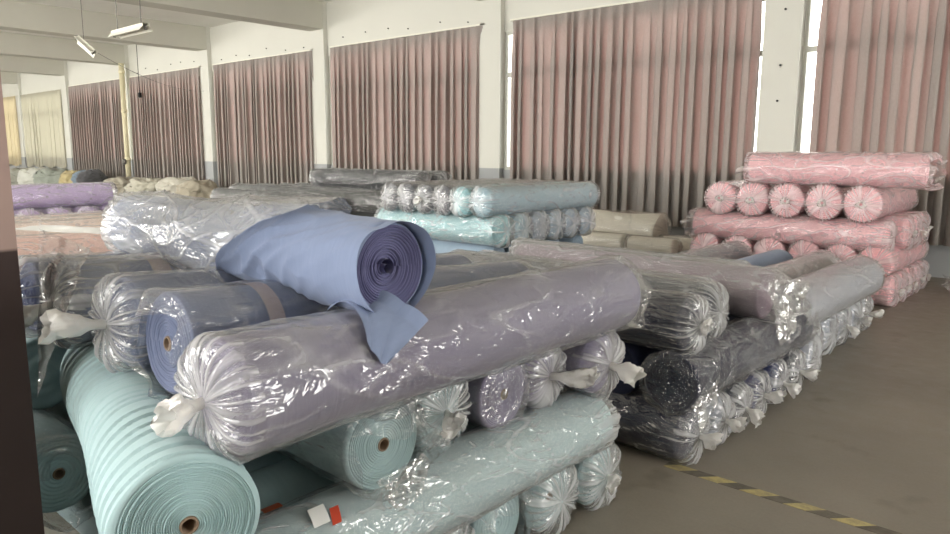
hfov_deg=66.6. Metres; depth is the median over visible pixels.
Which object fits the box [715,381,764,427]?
roll
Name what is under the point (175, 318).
roll
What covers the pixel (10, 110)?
curtain
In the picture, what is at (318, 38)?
pillar
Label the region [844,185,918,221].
roll
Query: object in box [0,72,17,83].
beam
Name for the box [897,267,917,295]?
roll
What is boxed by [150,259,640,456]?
roll
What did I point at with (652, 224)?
roll
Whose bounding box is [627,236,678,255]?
roll
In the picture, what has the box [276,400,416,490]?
roll
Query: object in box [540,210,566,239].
roll
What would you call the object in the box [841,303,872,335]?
roll
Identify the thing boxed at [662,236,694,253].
roll
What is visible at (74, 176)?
cloth bundle
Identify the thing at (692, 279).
roll
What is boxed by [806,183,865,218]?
roll
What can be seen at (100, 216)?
roll
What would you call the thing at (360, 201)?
roll
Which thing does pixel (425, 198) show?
roll
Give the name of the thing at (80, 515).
roll
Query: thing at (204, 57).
pillar
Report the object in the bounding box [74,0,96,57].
ceiling lamp
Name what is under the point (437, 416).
roll
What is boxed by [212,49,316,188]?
curtain
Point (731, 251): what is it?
roll
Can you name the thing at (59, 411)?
roll
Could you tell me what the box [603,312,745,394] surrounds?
roll
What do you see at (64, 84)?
pillar
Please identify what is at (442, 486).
roll
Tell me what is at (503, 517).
roll
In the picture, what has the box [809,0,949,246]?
curtain
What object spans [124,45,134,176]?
pillar
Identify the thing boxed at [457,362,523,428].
roll
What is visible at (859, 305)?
roll
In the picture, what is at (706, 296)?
roll
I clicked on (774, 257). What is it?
roll
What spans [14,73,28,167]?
pillar
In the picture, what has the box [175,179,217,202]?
cloth bundle
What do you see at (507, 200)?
roll
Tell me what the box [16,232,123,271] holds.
roll
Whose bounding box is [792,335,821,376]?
roll
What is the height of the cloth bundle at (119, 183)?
0.778 m
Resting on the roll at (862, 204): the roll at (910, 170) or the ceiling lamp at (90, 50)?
the roll at (910, 170)
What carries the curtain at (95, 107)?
hanging from the pillar at (126, 65)
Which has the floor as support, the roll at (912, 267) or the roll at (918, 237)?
the roll at (912, 267)
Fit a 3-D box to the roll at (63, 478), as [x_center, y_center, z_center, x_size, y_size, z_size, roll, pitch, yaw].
[-2.086,0.700,3.175,1.814,0.340,0.355,8,12,41]
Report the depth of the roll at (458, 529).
2.71 m
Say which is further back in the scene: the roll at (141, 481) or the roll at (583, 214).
the roll at (583, 214)
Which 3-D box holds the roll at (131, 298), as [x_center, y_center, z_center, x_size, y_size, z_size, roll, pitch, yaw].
[-0.595,0.132,2.888,0.328,0.418,2.066,8,12,41]
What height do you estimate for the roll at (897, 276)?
0.376 m
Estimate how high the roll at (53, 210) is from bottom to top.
0.342 m
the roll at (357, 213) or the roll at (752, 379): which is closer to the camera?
the roll at (752, 379)
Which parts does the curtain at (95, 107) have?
panel, rail, panel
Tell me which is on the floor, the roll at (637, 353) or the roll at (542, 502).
the roll at (542, 502)
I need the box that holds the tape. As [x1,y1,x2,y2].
[664,462,901,533]
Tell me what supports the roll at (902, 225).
on the roll at (842, 253)
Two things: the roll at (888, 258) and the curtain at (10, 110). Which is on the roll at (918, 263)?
the roll at (888, 258)
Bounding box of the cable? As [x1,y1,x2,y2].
[98,53,191,90]
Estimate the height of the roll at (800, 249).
0.375 m
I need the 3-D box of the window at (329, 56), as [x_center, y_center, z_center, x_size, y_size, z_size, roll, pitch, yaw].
[-1.650,-3.526,15.997,4.970,2.596,0.060,8,12,41]
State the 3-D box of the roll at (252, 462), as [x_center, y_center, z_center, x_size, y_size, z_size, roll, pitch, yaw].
[-0.513,0.702,3.016,0.286,0.283,1.596,8,12,41]
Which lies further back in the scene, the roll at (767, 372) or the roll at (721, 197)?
the roll at (721, 197)
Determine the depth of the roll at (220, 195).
11.52 m
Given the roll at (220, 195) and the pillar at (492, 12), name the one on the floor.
the pillar at (492, 12)
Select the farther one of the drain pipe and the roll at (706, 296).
the drain pipe
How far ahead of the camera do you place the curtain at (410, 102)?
15.46 m
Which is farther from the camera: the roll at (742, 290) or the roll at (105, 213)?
the roll at (105, 213)
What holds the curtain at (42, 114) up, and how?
attached to the pillar at (64, 84)
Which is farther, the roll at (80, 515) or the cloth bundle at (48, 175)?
the cloth bundle at (48, 175)
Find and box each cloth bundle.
[10,167,25,184]
[17,167,45,184]
[33,167,68,184]
[58,170,79,183]
[70,169,92,183]
[76,169,107,183]
[102,177,132,200]
[124,177,163,195]
[155,177,194,197]
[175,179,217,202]
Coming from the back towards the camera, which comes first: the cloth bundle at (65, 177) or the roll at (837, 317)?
the cloth bundle at (65, 177)
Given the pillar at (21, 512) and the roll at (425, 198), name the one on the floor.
the pillar at (21, 512)
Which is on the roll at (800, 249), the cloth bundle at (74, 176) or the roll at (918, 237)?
the roll at (918, 237)
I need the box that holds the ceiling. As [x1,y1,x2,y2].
[0,0,333,44]
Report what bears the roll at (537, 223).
on the roll at (508, 247)
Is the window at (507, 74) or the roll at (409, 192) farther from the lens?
the window at (507, 74)
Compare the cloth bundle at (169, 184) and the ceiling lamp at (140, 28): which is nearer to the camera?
the ceiling lamp at (140, 28)
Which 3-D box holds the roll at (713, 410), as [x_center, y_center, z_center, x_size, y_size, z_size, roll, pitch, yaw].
[0.767,0.761,4.543,1.896,0.317,0.317,8,12,41]
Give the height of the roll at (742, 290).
0.471 m
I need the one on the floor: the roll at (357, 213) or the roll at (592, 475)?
the roll at (592, 475)
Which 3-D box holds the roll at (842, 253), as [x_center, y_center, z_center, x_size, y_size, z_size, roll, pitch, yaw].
[4.505,-0.176,8.425,0.375,0.374,1.884,8,12,41]
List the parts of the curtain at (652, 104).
panel, rail, panel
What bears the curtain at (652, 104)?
hanging from the pillar at (783, 35)
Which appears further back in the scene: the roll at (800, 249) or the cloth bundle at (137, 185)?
the cloth bundle at (137, 185)
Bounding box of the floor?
[43,200,949,533]
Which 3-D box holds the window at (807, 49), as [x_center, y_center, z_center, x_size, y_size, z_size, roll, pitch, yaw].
[6.552,-2.337,8.764,4.970,2.596,0.060,8,12,41]
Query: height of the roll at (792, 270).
0.349 m
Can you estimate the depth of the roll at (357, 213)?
10.59 m
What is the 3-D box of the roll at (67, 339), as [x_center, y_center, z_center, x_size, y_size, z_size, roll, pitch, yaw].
[-2.082,0.297,3.666,1.534,0.304,0.305,8,12,41]
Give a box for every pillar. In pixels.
[0,73,44,533]
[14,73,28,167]
[60,61,73,169]
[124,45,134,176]
[198,27,217,186]
[310,1,330,169]
[479,0,504,179]
[756,0,805,152]
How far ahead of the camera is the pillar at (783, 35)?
10.41 m
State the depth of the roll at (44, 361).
2.96 m
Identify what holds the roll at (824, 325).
on the floor
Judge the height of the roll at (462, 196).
0.320 m
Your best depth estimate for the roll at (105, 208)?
8.63 m
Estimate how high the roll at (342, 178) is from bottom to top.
0.346 m
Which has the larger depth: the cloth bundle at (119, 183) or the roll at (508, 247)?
the cloth bundle at (119, 183)
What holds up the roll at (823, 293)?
on the roll at (837, 317)
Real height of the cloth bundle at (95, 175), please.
0.978 m
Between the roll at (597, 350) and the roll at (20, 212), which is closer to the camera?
the roll at (597, 350)
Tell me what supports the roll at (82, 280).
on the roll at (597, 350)
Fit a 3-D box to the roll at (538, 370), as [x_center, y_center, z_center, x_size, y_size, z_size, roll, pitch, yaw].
[-0.238,0.361,3.393,1.805,0.298,0.299,8,12,41]
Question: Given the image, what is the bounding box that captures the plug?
[136,45,141,97]
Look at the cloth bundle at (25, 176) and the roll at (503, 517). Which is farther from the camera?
the cloth bundle at (25, 176)
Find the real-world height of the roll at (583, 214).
0.333 m
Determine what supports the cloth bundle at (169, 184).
on the floor
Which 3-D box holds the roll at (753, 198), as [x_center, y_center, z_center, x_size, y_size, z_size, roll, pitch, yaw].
[3.762,-0.878,8.972,0.414,0.408,1.877,8,12,41]
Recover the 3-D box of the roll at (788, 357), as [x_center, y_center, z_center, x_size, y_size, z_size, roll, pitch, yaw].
[1.588,0.620,5.446,1.901,0.316,0.323,8,12,41]
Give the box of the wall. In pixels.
[2,0,949,278]
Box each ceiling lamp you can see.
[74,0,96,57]
[108,0,152,38]
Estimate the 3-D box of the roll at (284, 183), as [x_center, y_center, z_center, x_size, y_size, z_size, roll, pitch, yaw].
[-2.055,-1.168,11.925,3.946,0.343,0.345,8,12,41]
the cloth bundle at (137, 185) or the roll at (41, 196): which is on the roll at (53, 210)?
the roll at (41, 196)
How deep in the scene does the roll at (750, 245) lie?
8.49 m
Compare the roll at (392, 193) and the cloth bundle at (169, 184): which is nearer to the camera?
the roll at (392, 193)
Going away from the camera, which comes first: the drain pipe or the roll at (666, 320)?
the roll at (666, 320)
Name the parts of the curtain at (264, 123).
panel, rail, panel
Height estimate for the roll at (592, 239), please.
0.297 m
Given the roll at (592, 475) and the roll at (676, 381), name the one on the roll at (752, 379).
the roll at (676, 381)
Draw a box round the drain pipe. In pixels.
[118,63,131,176]
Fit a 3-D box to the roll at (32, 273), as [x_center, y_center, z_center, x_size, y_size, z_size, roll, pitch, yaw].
[-1.125,0.049,3.470,0.342,0.404,1.952,8,12,42]
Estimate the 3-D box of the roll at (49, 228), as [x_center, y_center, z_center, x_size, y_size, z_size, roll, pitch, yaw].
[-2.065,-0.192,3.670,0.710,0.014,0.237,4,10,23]
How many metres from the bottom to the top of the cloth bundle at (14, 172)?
0.887 m
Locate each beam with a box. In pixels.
[0,0,206,50]
[0,32,124,64]
[0,55,64,75]
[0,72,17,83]
[105,0,322,30]
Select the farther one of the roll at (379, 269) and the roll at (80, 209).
the roll at (80, 209)
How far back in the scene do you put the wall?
16.72 m
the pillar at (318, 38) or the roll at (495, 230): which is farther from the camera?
the pillar at (318, 38)
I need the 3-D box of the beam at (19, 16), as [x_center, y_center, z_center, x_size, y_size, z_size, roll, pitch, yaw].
[-13.547,-5.627,14.707,0.530,0.628,16.905,8,12,41]
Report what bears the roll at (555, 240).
on the roll
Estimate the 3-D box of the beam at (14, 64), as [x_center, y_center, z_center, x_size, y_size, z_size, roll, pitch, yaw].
[-21.749,-6.816,21.941,0.530,0.628,16.905,8,12,41]
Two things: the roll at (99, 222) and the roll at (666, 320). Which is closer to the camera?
the roll at (666, 320)
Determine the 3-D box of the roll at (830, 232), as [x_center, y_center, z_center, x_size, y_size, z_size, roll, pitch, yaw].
[3.515,-0.443,8.314,2.336,0.426,0.386,9,13,41]
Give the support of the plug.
hanging from the ceiling
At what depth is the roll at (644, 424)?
3.82 m
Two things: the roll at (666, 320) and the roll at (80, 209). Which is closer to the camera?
the roll at (666, 320)
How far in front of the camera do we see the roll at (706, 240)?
8.77 m
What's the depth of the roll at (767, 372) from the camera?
4.65 m
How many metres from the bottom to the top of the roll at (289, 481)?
0.283 m
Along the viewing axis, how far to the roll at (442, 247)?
7.17 m
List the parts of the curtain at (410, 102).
panel, rail, panel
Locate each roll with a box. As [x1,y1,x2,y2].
[11,183,117,209]
[14,209,41,216]
[14,212,108,220]
[15,215,107,223]
[15,218,106,236]
[15,225,106,233]
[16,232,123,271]
[19,253,139,332]
[23,252,197,345]
[25,327,70,408]
[30,207,71,215]
[33,409,89,512]
[38,254,472,373]
[43,401,75,431]
[57,491,98,533]
[59,339,259,533]
[61,206,99,213]
[63,337,73,344]
[88,205,113,212]
[102,189,435,364]
[146,261,532,393]
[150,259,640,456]
[211,188,342,210]
[229,183,386,212]
[238,445,294,472]
[249,396,546,517]
[254,388,620,533]
[258,183,383,192]
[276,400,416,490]
[281,183,384,190]
[311,169,429,189]
[333,168,452,181]
[342,210,377,217]
[377,206,515,245]
[381,179,503,209]
[398,179,520,210]
[404,381,471,446]
[413,180,538,212]
[432,239,505,255]
[434,181,554,213]
[443,524,474,533]
[449,182,571,216]
[454,252,728,336]
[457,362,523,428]
[461,493,519,533]
[472,181,597,216]
[483,250,709,283]
[502,242,515,254]
[504,213,531,243]
[512,237,751,265]
[514,241,774,318]
[517,350,600,408]
[517,466,577,533]
[522,212,545,240]
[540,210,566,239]
[540,238,559,242]
[547,384,723,463]
[552,333,646,393]
[556,207,577,236]
[556,234,582,245]
[565,444,621,510]
[572,207,595,233]
[579,232,627,249]
[588,209,667,237]
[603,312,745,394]
[604,289,714,354]
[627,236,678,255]
[636,386,746,444]
[644,303,819,411]
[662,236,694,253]
[676,243,750,260]
[691,209,896,250]
[692,233,728,251]
[706,179,750,214]
[709,208,917,250]
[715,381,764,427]
[722,236,760,255]
[731,249,793,268]
[733,370,786,417]
[735,151,947,190]
[736,182,785,215]
[755,239,793,253]
[755,359,801,403]
[765,252,838,286]
[769,182,823,217]
[772,257,883,324]
[774,349,820,388]
[789,241,829,258]
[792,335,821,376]
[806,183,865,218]
[810,327,823,364]
[813,317,835,354]
[826,245,862,263]
[827,308,860,343]
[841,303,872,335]
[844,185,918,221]
[853,297,883,327]
[859,238,928,277]
[864,273,905,305]
[888,271,911,300]
[889,213,927,245]
[897,211,932,244]
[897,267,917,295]
[904,262,925,291]
[910,260,930,286]
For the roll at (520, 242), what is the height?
0.325 m
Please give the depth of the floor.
3.82 m
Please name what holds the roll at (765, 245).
on the roll at (884, 295)
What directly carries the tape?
on the floor
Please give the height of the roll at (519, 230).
0.331 m
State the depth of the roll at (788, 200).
8.08 m
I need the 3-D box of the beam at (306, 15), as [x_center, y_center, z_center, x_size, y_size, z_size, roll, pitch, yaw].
[-9.446,-5.033,11.091,0.530,0.628,16.905,8,12,41]
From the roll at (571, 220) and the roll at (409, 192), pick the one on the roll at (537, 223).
the roll at (409, 192)
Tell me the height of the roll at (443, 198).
0.321 m
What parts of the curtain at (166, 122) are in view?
panel, rail, panel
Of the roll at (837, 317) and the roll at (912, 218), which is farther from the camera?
the roll at (912, 218)
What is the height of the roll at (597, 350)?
0.306 m
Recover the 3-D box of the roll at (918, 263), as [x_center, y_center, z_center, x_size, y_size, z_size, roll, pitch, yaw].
[4.598,-0.024,9.409,2.322,0.374,0.373,8,12,41]
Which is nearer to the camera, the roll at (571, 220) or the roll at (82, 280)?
the roll at (82, 280)
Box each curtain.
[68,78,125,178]
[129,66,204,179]
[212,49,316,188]
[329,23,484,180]
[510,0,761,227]
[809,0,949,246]
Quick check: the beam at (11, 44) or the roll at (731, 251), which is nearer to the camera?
the roll at (731, 251)
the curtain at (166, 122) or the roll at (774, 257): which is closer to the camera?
the roll at (774, 257)
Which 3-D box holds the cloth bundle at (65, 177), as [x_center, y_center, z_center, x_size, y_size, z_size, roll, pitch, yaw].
[-14.358,-3.033,25.974,1.069,0.895,1.012,8,12,40]
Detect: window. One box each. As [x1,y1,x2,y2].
[329,56,332,164]
[504,0,765,169]
[796,0,816,152]
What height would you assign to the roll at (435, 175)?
0.341 m
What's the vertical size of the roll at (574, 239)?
0.239 m
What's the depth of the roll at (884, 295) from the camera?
7.62 m
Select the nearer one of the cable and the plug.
the cable
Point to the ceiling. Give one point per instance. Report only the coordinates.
(102, 6)
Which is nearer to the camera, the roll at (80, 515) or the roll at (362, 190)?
the roll at (80, 515)
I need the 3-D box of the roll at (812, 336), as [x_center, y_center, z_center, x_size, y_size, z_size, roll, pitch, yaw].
[1.999,0.498,6.059,1.684,0.366,0.368,8,12,41]

